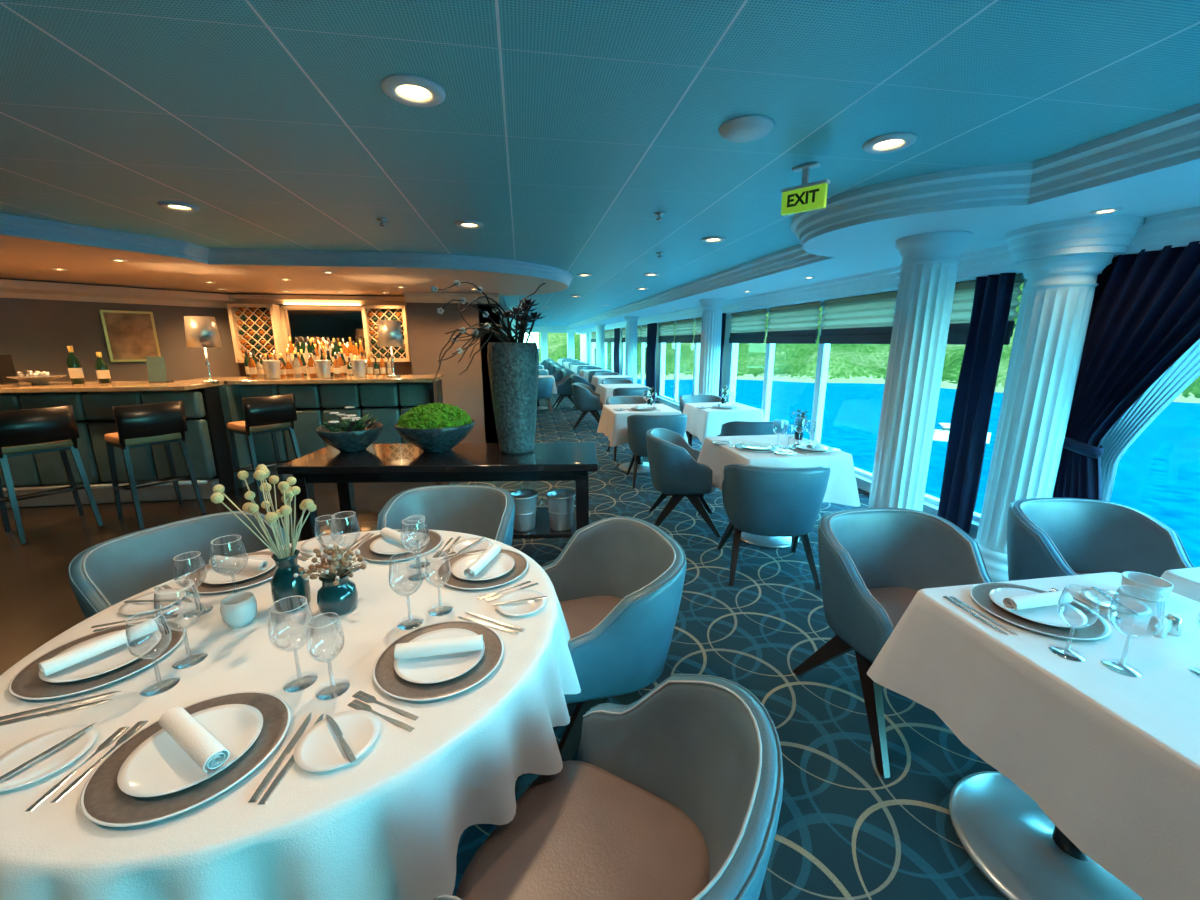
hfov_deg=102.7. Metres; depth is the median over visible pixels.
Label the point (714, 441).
bread plate
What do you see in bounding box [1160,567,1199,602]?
dining table
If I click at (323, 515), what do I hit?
wine glass
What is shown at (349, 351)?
liquor bottles
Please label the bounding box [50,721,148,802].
fork
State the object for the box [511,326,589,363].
wall
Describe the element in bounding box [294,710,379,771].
bread plate
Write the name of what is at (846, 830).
floor
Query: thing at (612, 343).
window
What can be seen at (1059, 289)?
fluted column
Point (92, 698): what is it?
table knife
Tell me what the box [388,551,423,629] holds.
wine glass
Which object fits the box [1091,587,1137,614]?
butter knife
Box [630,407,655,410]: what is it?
charger plate
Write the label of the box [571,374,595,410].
dining chair
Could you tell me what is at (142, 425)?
bar stool
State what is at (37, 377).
bowl
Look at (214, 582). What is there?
charger plate
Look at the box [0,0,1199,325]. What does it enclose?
ceiling
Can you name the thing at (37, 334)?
wall
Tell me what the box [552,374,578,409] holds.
dining chair
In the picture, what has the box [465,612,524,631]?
table knife
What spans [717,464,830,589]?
dining chair
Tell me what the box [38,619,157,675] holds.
rolled napkin
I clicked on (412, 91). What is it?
recessed light
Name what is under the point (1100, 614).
fork
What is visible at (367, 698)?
fork
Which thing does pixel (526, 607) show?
bread plate
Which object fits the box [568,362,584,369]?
dining chair
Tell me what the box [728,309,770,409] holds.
window
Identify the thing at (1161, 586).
candle holder
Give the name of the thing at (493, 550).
rolled napkin
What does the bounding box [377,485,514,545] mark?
dining chair
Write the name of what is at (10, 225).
trim
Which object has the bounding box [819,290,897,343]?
blind
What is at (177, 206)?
recessed light
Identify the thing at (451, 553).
table knife
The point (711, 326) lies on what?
fluted column
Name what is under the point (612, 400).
dining chair
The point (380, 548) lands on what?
charger plate
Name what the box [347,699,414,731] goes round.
fork
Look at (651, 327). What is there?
curtain
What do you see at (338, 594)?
vase
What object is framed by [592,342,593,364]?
window
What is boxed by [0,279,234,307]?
trim
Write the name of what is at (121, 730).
fork
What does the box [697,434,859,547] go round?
dining table
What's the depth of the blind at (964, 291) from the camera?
3.87 m
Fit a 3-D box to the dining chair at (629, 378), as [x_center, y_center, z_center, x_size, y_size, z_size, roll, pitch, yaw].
[0.409,-1.230,10.692,0.656,0.800,0.631,-2,13,-9]
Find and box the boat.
[933,423,990,443]
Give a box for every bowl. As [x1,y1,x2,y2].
[7,370,66,384]
[315,406,383,452]
[394,403,474,452]
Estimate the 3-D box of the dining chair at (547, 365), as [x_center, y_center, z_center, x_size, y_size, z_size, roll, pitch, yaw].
[-2.132,-3.208,19.482,0.631,0.800,0.656,-2,13,-9]
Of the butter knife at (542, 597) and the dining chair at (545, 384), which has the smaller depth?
the butter knife at (542, 597)
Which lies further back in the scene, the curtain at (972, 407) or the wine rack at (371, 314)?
the wine rack at (371, 314)
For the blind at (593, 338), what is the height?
0.500 m
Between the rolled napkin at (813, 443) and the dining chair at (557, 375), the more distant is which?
the dining chair at (557, 375)
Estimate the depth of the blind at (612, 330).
18.82 m
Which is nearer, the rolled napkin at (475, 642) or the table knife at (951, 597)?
the rolled napkin at (475, 642)
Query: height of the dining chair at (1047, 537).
0.800 m
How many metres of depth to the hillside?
177.45 m
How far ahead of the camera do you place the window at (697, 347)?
10.07 m
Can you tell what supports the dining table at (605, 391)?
on the floor at (846, 830)
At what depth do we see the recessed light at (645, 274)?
5.82 m
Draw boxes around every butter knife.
[0,722,96,781]
[123,599,181,602]
[318,535,325,547]
[326,714,356,762]
[457,537,484,553]
[493,596,546,605]
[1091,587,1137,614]
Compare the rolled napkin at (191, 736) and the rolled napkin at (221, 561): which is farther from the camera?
the rolled napkin at (221, 561)
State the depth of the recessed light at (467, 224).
3.36 m
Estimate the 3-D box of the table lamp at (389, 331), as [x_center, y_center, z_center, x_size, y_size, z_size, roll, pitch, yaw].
[-2.440,-1.186,5.612,0.284,0.640,0.284,-2,13,-9]
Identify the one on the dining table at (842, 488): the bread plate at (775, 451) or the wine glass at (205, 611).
the bread plate at (775, 451)
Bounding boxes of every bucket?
[262,360,281,378]
[313,360,332,377]
[349,359,367,376]
[510,489,541,531]
[542,489,575,530]
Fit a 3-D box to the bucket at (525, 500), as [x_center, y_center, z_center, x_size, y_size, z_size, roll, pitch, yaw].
[-0.520,0.413,3.267,0.208,0.246,0.208,9,16,36]
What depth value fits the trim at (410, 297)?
6.85 m
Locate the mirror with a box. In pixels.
[279,306,365,352]
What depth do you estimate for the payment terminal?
4.60 m
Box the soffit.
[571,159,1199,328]
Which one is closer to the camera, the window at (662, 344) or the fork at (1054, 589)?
the fork at (1054, 589)
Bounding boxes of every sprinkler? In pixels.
[376,218,387,225]
[654,212,664,220]
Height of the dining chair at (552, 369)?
0.800 m
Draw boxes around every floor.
[0,480,449,674]
[449,393,1007,899]
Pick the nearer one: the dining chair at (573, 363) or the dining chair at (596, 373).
the dining chair at (596, 373)
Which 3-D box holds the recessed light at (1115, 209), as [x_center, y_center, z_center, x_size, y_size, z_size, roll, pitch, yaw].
[2.564,-1.210,2.433,0.120,0.008,0.120,-2,13,-9]
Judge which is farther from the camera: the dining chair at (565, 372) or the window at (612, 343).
the window at (612, 343)
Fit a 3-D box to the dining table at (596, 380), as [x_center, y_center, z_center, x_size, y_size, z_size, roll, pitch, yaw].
[0.294,-1.359,11.371,0.981,0.755,0.994,-2,13,-9]
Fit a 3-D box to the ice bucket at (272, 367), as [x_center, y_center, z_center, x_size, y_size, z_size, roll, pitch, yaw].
[-3.617,-0.891,5.309,0.166,0.197,0.166,9,16,35]
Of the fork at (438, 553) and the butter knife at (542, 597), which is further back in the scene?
the fork at (438, 553)
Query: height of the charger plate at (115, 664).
0.020 m
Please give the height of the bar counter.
1.152 m
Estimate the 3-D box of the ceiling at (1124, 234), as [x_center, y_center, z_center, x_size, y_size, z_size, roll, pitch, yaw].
[1.121,-3.369,12.403,0.474,0.172,35.000,-2,13,-9]
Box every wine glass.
[126,610,179,696]
[154,579,207,668]
[173,551,212,617]
[210,535,247,593]
[268,596,316,691]
[307,612,349,699]
[315,515,338,568]
[331,511,360,572]
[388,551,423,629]
[401,516,429,580]
[406,515,429,568]
[424,550,452,615]
[783,424,794,448]
[1048,584,1098,661]
[1101,585,1164,677]
[1188,611,1199,677]
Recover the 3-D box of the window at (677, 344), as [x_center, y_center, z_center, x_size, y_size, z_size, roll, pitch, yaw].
[1.928,-1.920,10.733,0.080,1.915,1.300,-2,13,-9]
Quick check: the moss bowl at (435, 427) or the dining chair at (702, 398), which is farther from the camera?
the dining chair at (702, 398)
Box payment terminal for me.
[0,354,18,384]
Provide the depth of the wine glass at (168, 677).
1.12 m
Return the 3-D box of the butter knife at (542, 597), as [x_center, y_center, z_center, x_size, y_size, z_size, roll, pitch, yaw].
[-0.247,0.466,1.483,0.166,0.003,0.013,-4,13,-16]
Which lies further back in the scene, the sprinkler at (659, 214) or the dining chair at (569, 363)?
the dining chair at (569, 363)
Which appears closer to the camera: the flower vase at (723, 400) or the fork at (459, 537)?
the fork at (459, 537)
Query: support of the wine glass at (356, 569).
on the round dining table at (388, 823)
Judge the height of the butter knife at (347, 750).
0.003 m
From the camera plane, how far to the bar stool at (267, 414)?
4.68 m
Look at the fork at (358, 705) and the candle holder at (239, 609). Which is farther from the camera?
the candle holder at (239, 609)
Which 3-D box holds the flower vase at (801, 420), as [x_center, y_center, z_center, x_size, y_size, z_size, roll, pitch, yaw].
[1.654,-0.207,3.975,0.130,0.245,0.131,-4,13,-15]
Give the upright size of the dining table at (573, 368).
0.755 m
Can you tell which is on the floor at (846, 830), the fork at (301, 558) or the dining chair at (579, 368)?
the dining chair at (579, 368)
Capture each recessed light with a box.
[50,268,67,270]
[109,259,127,261]
[157,201,199,211]
[381,74,445,106]
[455,220,483,228]
[576,274,591,276]
[643,273,658,275]
[701,236,725,242]
[862,132,916,153]
[1089,207,1122,214]
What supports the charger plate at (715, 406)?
on the dining table at (702, 423)
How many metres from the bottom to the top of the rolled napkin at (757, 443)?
0.031 m
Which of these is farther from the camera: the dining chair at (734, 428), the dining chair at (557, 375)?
the dining chair at (557, 375)
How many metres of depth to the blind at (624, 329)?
16.73 m
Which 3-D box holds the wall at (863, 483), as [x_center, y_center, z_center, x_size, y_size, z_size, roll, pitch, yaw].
[1.593,-2.396,12.700,0.220,2.200,35.000,-2,13,-9]
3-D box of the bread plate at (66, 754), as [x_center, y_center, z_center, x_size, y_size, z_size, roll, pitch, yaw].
[-1.083,0.597,0.932,0.154,0.012,0.154,-1,13,-3]
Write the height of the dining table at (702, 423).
0.755 m
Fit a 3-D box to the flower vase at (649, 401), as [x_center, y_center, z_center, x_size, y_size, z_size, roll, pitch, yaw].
[0.633,-0.685,6.115,0.125,0.237,0.141,-10,16,-37]
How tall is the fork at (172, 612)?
0.002 m
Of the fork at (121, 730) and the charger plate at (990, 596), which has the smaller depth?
the fork at (121, 730)
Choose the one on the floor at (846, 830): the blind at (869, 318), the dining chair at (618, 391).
the dining chair at (618, 391)
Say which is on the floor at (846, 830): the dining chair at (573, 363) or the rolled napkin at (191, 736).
the dining chair at (573, 363)
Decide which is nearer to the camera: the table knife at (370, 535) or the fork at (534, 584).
the fork at (534, 584)
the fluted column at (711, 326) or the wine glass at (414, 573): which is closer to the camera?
the wine glass at (414, 573)
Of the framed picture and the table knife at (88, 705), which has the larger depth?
the framed picture
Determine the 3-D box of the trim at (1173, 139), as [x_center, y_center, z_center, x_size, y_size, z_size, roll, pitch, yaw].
[0.107,-3.494,12.208,0.690,0.162,35.000,-2,13,-9]
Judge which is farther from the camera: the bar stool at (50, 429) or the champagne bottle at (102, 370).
the champagne bottle at (102, 370)
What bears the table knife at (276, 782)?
on the round dining table at (388, 823)
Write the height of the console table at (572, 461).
0.800 m
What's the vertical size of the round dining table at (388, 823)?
0.755 m
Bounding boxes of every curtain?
[613,328,619,373]
[646,323,656,400]
[718,313,725,396]
[937,273,1015,534]
[1052,241,1199,500]
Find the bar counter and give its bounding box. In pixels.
[0,374,442,507]
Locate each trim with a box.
[0,213,572,295]
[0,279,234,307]
[229,294,405,304]
[404,292,498,303]
[566,103,1199,328]
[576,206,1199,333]
[580,246,1186,333]
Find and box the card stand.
[146,357,172,381]
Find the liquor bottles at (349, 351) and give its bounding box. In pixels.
[244,336,391,376]
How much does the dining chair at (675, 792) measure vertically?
0.800 m
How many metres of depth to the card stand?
4.81 m
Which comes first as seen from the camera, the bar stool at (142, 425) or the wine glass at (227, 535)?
the wine glass at (227, 535)
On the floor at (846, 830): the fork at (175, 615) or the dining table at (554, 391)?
the dining table at (554, 391)
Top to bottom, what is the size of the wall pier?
2.400 m
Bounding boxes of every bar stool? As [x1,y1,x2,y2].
[0,405,102,543]
[104,401,205,528]
[227,394,300,505]
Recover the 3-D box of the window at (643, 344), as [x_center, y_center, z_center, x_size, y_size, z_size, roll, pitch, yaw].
[1.413,-2.625,13.864,0.080,1.915,1.400,-2,13,-9]
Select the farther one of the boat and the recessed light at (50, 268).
the boat
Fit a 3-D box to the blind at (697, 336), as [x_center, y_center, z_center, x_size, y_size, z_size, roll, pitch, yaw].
[2.056,-2.331,9.312,0.045,0.500,1.220,-2,13,-9]
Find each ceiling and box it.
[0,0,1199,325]
[0,235,567,295]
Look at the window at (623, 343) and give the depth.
17.20 m
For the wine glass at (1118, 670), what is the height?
0.206 m
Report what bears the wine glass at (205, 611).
on the round dining table at (388, 823)
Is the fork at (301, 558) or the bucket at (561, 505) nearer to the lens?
the fork at (301, 558)
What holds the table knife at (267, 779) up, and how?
on the round dining table at (388, 823)
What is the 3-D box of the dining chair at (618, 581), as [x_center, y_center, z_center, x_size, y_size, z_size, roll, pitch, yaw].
[-0.015,0.748,1.902,0.631,0.800,0.656,-4,13,-18]
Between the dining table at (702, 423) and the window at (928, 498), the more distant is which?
the dining table at (702, 423)
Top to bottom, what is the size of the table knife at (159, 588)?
0.004 m
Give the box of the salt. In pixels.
[1146,614,1182,637]
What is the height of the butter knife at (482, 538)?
0.003 m
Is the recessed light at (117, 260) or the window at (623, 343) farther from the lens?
the window at (623, 343)
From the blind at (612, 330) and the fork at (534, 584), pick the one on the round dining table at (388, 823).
the fork at (534, 584)
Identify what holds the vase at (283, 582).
on the round dining table at (388, 823)
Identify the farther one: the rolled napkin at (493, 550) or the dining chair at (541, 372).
the dining chair at (541, 372)
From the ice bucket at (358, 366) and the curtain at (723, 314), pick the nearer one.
the ice bucket at (358, 366)
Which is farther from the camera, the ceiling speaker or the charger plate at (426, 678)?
the ceiling speaker
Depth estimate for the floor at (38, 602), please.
3.84 m
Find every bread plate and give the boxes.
[0,724,97,791]
[119,588,185,614]
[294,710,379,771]
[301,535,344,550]
[451,538,491,553]
[495,589,545,615]
[712,440,730,444]
[773,450,795,454]
[1079,588,1150,614]
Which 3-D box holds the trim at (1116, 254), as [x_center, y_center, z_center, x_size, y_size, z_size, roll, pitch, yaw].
[1.359,-3.383,12.439,0.835,0.180,35.000,-2,13,-9]
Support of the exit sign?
attached to the ceiling at (561, 128)
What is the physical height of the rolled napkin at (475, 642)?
0.031 m
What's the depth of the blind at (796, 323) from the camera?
6.29 m
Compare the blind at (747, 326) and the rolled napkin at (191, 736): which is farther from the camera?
the blind at (747, 326)
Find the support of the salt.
on the dining table at (1094, 794)
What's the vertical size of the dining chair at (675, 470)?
0.800 m
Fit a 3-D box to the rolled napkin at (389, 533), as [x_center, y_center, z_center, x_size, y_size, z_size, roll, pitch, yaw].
[-0.793,0.344,1.898,0.210,0.031,0.041,9,16,35]
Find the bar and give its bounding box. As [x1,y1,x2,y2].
[284,303,367,375]
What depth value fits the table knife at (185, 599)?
1.51 m
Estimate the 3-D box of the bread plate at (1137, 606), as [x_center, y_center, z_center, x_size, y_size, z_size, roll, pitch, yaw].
[1.594,0.472,1.490,0.154,0.012,0.154,-2,13,-9]
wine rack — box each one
[226,303,285,362]
[361,305,410,361]
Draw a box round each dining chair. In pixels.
[68,511,284,618]
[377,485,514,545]
[434,674,783,899]
[537,377,552,413]
[539,370,546,399]
[542,516,686,760]
[544,361,554,368]
[547,364,560,374]
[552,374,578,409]
[553,368,568,383]
[555,364,564,370]
[562,369,574,397]
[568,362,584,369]
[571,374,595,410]
[571,383,602,428]
[572,363,589,364]
[577,366,596,373]
[581,367,602,369]
[588,370,611,382]
[594,372,619,375]
[602,379,633,383]
[606,377,633,382]
[606,396,652,460]
[613,387,650,396]
[626,414,686,488]
[646,428,720,536]
[679,394,721,446]
[717,420,788,435]
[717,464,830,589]
[793,508,991,777]
[1007,498,1193,580]
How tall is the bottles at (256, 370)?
0.297 m
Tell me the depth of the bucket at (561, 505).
3.22 m
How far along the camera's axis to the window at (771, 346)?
7.06 m
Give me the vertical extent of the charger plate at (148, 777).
0.020 m
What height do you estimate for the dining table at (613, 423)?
0.755 m
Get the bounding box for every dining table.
[0,529,580,899]
[537,375,556,409]
[563,362,585,368]
[570,365,597,373]
[579,369,612,380]
[591,375,634,392]
[597,384,650,405]
[597,404,687,472]
[683,402,764,442]
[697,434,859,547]
[867,572,1199,899]
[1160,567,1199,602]
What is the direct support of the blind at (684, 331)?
attached to the window at (677, 344)
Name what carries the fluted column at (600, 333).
on the floor at (846, 830)
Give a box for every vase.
[210,464,316,612]
[294,544,366,616]
[431,280,545,453]
[644,387,655,405]
[719,385,727,403]
[790,410,808,439]
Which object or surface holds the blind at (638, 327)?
attached to the trim at (1116, 254)
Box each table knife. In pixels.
[0,691,121,720]
[0,699,112,725]
[154,587,180,605]
[162,585,191,602]
[248,712,311,802]
[257,714,322,804]
[346,533,370,550]
[351,534,373,550]
[440,544,492,556]
[458,616,519,635]
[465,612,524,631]
[943,596,1007,634]
[949,596,1018,635]
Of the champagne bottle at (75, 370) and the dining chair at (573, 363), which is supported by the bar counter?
the champagne bottle at (75, 370)
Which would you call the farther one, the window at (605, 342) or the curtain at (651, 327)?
the window at (605, 342)
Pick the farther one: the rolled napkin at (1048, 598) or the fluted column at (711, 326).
the fluted column at (711, 326)
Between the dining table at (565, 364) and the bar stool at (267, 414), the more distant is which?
the dining table at (565, 364)
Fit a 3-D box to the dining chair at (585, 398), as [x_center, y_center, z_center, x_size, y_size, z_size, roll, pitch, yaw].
[-0.208,-0.831,8.918,0.631,0.800,0.656,0,13,2]
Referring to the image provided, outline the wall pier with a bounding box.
[406,292,507,442]
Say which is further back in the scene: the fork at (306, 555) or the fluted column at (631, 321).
the fluted column at (631, 321)
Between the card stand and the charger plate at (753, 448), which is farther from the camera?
the card stand
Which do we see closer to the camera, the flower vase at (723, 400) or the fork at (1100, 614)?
the fork at (1100, 614)
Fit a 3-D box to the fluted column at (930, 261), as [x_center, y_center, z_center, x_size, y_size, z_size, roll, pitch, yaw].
[2.134,-0.286,3.318,0.445,2.200,0.445,3,13,13]
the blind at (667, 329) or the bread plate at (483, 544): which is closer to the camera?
the bread plate at (483, 544)
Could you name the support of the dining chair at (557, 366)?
on the floor at (846, 830)
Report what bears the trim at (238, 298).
attached to the wall at (400, 368)
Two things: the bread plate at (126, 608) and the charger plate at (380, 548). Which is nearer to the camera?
the bread plate at (126, 608)
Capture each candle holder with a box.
[220,592,256,627]
[1121,571,1173,601]
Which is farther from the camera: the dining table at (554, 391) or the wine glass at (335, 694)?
the dining table at (554, 391)
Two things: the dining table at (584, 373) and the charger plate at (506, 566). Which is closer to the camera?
the charger plate at (506, 566)
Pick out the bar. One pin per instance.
(284, 303)
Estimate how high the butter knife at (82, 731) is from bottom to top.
0.003 m
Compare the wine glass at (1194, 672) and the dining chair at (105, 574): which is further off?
the dining chair at (105, 574)
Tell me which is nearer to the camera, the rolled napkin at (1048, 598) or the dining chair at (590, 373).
the rolled napkin at (1048, 598)
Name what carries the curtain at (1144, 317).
hanging from the ceiling at (561, 128)
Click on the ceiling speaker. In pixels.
(748, 128)
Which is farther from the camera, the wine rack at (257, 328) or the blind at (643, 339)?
the blind at (643, 339)
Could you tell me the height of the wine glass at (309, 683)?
0.206 m
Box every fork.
[25,727,130,811]
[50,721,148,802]
[90,611,174,628]
[93,614,178,631]
[290,547,312,557]
[298,556,308,561]
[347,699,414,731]
[352,691,418,720]
[432,538,452,557]
[440,536,460,555]
[477,581,530,599]
[485,583,538,601]
[1048,591,1121,623]
[1050,588,1121,619]
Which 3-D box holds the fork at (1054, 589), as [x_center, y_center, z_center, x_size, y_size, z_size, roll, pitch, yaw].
[1.505,0.476,1.493,0.022,0.002,0.187,-2,13,-9]
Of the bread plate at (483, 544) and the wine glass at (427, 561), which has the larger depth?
the bread plate at (483, 544)
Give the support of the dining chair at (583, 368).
on the floor at (846, 830)
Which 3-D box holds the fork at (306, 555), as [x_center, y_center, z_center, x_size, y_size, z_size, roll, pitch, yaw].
[-1.169,0.393,1.860,0.187,0.002,0.022,8,15,31]
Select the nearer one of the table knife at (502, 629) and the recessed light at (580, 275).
the table knife at (502, 629)
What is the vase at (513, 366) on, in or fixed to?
on the console table at (572, 461)
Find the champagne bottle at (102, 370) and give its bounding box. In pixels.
[95,352,111,382]
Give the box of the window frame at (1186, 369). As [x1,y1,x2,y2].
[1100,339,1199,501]
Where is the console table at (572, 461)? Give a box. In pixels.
[277,442,597,540]
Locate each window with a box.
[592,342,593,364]
[605,342,611,370]
[612,343,619,371]
[623,343,624,374]
[641,343,644,384]
[659,321,676,401]
[674,319,695,403]
[693,343,699,394]
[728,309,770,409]
[763,301,824,440]
[812,304,871,479]
[924,275,1026,521]
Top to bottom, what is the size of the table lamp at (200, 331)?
0.640 m
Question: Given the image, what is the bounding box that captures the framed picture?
[99,310,160,361]
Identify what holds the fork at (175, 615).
on the round dining table at (388, 823)
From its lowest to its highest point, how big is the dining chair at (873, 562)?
0.800 m
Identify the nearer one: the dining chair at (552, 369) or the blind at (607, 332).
the dining chair at (552, 369)
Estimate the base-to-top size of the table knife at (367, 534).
0.004 m
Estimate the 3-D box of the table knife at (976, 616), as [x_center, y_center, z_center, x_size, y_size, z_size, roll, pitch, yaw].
[1.112,0.489,1.429,0.017,0.004,0.211,-2,13,-8]
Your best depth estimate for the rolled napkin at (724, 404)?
5.89 m
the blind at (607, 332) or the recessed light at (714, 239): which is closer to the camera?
the recessed light at (714, 239)
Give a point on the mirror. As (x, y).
(338, 323)
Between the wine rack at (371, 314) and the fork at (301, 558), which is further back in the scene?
the wine rack at (371, 314)
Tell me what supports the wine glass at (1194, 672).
on the dining table at (1094, 794)
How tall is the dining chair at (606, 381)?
0.800 m
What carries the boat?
on the sea
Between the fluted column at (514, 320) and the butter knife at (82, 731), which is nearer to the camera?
the butter knife at (82, 731)
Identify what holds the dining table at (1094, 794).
on the floor at (846, 830)
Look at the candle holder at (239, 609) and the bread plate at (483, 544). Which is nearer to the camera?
the candle holder at (239, 609)
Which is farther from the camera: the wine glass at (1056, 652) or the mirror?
the mirror
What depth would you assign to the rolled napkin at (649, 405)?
5.73 m
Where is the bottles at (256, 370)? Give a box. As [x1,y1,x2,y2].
[248,351,344,377]
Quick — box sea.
[538,348,1199,566]
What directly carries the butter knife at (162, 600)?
on the bread plate at (126, 608)
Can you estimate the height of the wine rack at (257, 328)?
0.825 m
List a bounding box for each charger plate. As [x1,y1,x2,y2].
[8,620,184,699]
[80,691,289,826]
[181,551,276,592]
[357,528,441,561]
[373,621,503,700]
[437,548,527,589]
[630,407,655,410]
[712,405,737,408]
[735,443,777,451]
[790,444,834,452]
[970,582,1110,639]
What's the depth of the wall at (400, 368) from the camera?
7.29 m
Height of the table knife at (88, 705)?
0.004 m
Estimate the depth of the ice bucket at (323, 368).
5.34 m
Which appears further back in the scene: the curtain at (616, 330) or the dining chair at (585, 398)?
the curtain at (616, 330)
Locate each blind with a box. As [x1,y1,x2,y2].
[591,332,595,341]
[605,330,610,342]
[610,329,613,342]
[622,328,625,342]
[637,326,640,342]
[640,325,646,342]
[659,321,674,342]
[674,318,694,342]
[694,317,701,342]
[729,308,767,342]
[766,301,821,343]
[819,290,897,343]
[947,273,1023,344]
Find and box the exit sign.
[781,162,829,215]
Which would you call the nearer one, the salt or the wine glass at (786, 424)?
the salt
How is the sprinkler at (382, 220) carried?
attached to the ceiling at (561, 128)
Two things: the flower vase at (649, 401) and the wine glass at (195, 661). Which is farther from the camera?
the flower vase at (649, 401)
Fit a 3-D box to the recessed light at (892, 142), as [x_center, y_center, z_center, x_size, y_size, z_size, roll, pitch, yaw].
[1.202,-1.273,1.998,0.200,0.014,0.200,-2,13,-9]
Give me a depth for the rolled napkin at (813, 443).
3.58 m
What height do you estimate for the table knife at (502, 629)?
0.004 m
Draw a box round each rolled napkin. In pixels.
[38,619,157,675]
[159,707,228,772]
[209,555,267,570]
[380,527,419,547]
[394,635,482,659]
[464,544,500,576]
[636,404,650,407]
[718,403,731,406]
[742,441,770,445]
[807,440,817,448]
[1003,590,1072,610]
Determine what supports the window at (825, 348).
in the wall at (863, 483)
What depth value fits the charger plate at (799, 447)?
3.60 m
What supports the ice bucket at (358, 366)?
on the bar counter
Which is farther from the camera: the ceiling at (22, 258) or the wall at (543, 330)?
the wall at (543, 330)
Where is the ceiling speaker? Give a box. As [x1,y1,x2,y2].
[719,115,774,142]
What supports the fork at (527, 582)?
on the round dining table at (388, 823)
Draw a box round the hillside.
[538,283,1199,402]
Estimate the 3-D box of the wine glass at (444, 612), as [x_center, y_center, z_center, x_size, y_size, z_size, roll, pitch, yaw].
[-0.483,0.397,1.437,0.076,0.181,0.076,6,14,25]
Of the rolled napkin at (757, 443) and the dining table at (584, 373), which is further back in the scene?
the dining table at (584, 373)
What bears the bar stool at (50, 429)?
on the floor at (38, 602)
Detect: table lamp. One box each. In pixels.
[184,316,222,381]
[378,320,403,376]
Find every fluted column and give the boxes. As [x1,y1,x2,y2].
[512,315,519,341]
[595,324,605,368]
[624,316,638,383]
[692,298,725,438]
[868,231,972,510]
[975,253,1114,581]
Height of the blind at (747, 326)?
0.500 m
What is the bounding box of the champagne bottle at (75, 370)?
[67,346,84,383]
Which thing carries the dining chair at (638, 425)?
on the floor at (846, 830)
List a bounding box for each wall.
[0,278,240,381]
[227,293,411,376]
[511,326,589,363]
[580,274,1022,538]
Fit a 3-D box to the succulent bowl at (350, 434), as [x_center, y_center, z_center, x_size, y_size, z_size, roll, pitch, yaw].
[-1.747,-0.147,3.373,0.428,0.303,0.440,-2,13,-9]
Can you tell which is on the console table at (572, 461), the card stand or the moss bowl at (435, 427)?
the moss bowl at (435, 427)

